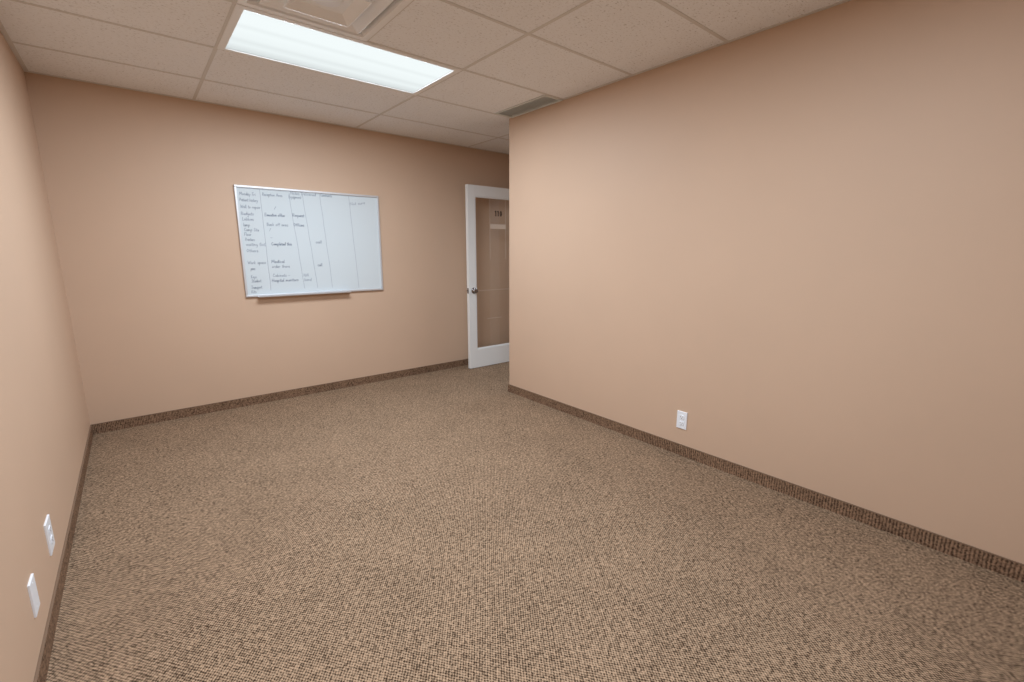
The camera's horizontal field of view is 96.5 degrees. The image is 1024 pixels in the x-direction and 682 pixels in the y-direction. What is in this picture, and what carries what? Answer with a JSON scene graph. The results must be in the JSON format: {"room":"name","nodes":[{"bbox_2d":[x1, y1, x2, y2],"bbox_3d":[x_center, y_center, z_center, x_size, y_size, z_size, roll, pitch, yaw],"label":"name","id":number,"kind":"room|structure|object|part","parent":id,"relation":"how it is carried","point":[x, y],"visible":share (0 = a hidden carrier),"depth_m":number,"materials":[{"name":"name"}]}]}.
{"room":"empty office room","nodes":[
{"label":"empty office room","id":0,"kind":"room"},
{"bbox_2d":[0,31,89,681],"bbox_3d":[-1.195,-0.222,0.751,0.120,2.750,6.192,-9,14,-39],"label":"wall","id":1,"kind":"structure","parent":0,"point":[45,422],"depth_m":1.90,"materials":[{"name":"beige paint"}]},
{"bbox_2d":[27,573,39,617],"bbox_3d":[-1.512,0.804,1.445,0.007,0.112,0.074,-9,14,-39],"label":"wall plate","id":2,"kind":"object","parent":1,"relation":"attached to","point":[32,588],"visible":1,"depth_m":1.43,"materials":[{"name":"white plastic"}]},
{"bbox_2d":[44,514,54,555],"bbox_3d":[-1.759,0.737,1.740,0.009,0.124,0.098,-9,14,-39],"label":"wall outlet","id":3,"kind":"object","parent":1,"relation":"attached to","point":[48,530],"visible":1,"depth_m":1.72,"materials":[{"name":"white plastic"}]},
{"bbox_2d":[33,425,92,681],"bbox_3d":[-1.144,1.083,1.046,0.008,0.074,5.944,-9,14,-39],"label":"baseboard","id":4,"kind":"structure","parent":1,"relation":"attached to","point":[42,667],"depth_m":1.77,"materials":[{"name":"carpet"}]},
{"bbox_2d":[24,72,508,424],"bbox_3d":[-0.694,-1.059,5.014,6.174,2.750,0.120,-9,14,-39],"label":"wall","id":5,"kind":"structure","parent":0,"point":[140,188],"depth_m":3.65,"materials":[{"name":"beige paint"}]},
{"bbox_2d":[91,359,467,433],"bbox_3d":[-1.427,0.386,4.600,4.174,0.074,0.008,-9,14,-39],"label":"baseboard","id":6,"kind":"structure","parent":5,"relation":"attached to","point":[103,427],"depth_m":3.97,"materials":[{"name":"carpet"}]},
{"bbox_2d":[233,185,382,297],"bbox_3d":[-1.729,-0.868,4.062,1.200,0.898,0.063,-9,14,-39],"label":"whiteboard","id":7,"kind":"object","parent":5,"relation":"attached to","point":[294,242],"visible":1,"depth_m":4.02,"materials":[{"name":"white plastic"}]},
{"bbox_2d":[259,291,350,297],"bbox_3d":[-1.823,-0.419,4.063,0.773,0.016,0.050,-9,14,-39],"label":"tray","id":8,"kind":"object","parent":7,"relation":"on","point":[273,293],"depth_m":3.99,"materials":[{"name":"silver metal"}]},
{"bbox_2d":[465,184,508,368],"bbox_3d":[-0.121,-0.718,5.243,0.943,1.983,0.130,-9,14,-39],"label":"door","id":9,"kind":"structure","parent":5,"relation":"in","point":[494,354],"depth_m":5.03,"materials":[{"name":"white paint"}]},
{"bbox_3d":[-0.404,-0.549,4.988,0.066,0.066,0.053,-9,14,-39],"label":"knob","id":10,"kind":"part","parent":9,"relation":"part of","materials":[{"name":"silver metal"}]},
{"bbox_3d":[-0.124,-1.638,5.066,0.730,0.110,0.041,-9,14,-39],"label":"rail","id":11,"kind":"part","parent":9,"relation":"part of","materials":[{"name":"white paint"}]},
{"bbox_3d":[-0.126,0.152,5.417,0.730,0.208,0.041,-9,14,-39],"label":"rail","id":12,"kind":"part","parent":9,"relation":"part of","materials":[{"name":"white paint"}]},
{"bbox_2d":[0,0,841,153],"bbox_3d":[1.423,-1.569,2.253,6.216,0.018,6.694,-9,14,-39],"label":"ceiling","id":13,"kind":"structure","parent":0,"point":[508,53],"depth_m":2.53,"materials":[{"name":"tile"}]},
{"bbox_2d":[237,0,412,40],"bbox_3d":[-0.816,-1.553,2.008,0.600,0.141,0.600,-9,14,-39],"label":"ceiling vent","id":14,"kind":"object","parent":13,"relation":"in","point":[358,19],"visible":1,"depth_m":2.12,"materials":[{"name":"white metal"}]},
{"bbox_3d":[-0.816,-1.501,2.018,0.290,0.035,0.290,-9,14,-39],"label":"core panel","id":15,"kind":"part","parent":14,"relation":"part of","materials":[{"name":"beige metal"}]},
{"bbox_2d":[217,3,461,95],"bbox_3d":[-0.968,-1.692,2.658,1.211,0.109,0.602,-9,14,-39],"label":"ceiling light","id":16,"kind":"object","parent":13,"relation":"attached to","point":[251,32],"visible":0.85,"depth_m":2.59,"materials":[{"name":"white plastic"}]},
{"bbox_2d":[495,95,562,117],"bbox_3d":[0.120,-1.820,3.544,0.180,0.020,0.586,-9,14,-39],"label":"ceiling vent","id":17,"kind":"object","parent":13,"relation":"in","point":[542,101],"visible":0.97,"depth_m":3.54,"materials":[{"name":"white metal"}]},
{"bbox_2d":[46,361,1023,681],"bbox_3d":[1.188,0.800,2.951,6.294,0.100,6.192,-9,14,-39],"label":"floor","id":18,"kind":"structure","parent":0,"point":[451,524],"depth_m":1.91,"materials":[{"name":"carpet"}]},
{"bbox_2d":[509,0,1023,563],"bbox_3d":[1.602,-0.510,2.226,0.140,2.750,4.958,-9,14,-39],"label":"wall","id":19,"kind":"structure","parent":0,"point":[801,240],"depth_m":2.27,"materials":[{"name":"beige paint"}]},
{"bbox_2d":[0,0,850,153],"bbox_3d":[0.463,-1.491,1.892,4.174,0.005,5.952,-9,14,-39],"label":"trim","id":20,"kind":"structure","parent":19,"relation":"attached to","point":[2,29],"depth_m":2.80,"materials":[{"name":"white paint"}]},
{"bbox_2d":[676,410,687,429],"bbox_3d":[1.092,0.509,2.938,0.009,0.115,0.069,-9,14,-39],"label":"wall outlet","id":21,"kind":"object","parent":19,"relation":"attached to","point":[681,416],"visible":1,"depth_m":2.93,"materials":[{"name":"white plastic"}]},
{"bbox_2d":[508,384,1023,582],"bbox_3d":[1.962,0.730,2.857,1.197,0.074,4.846,-9,14,-39],"label":"baseboard","id":22,"kind":"structure","parent":19,"relation":"attached to","point":[1007,567],"depth_m":2.38,"materials":[{"name":"carpet"}]}
]}

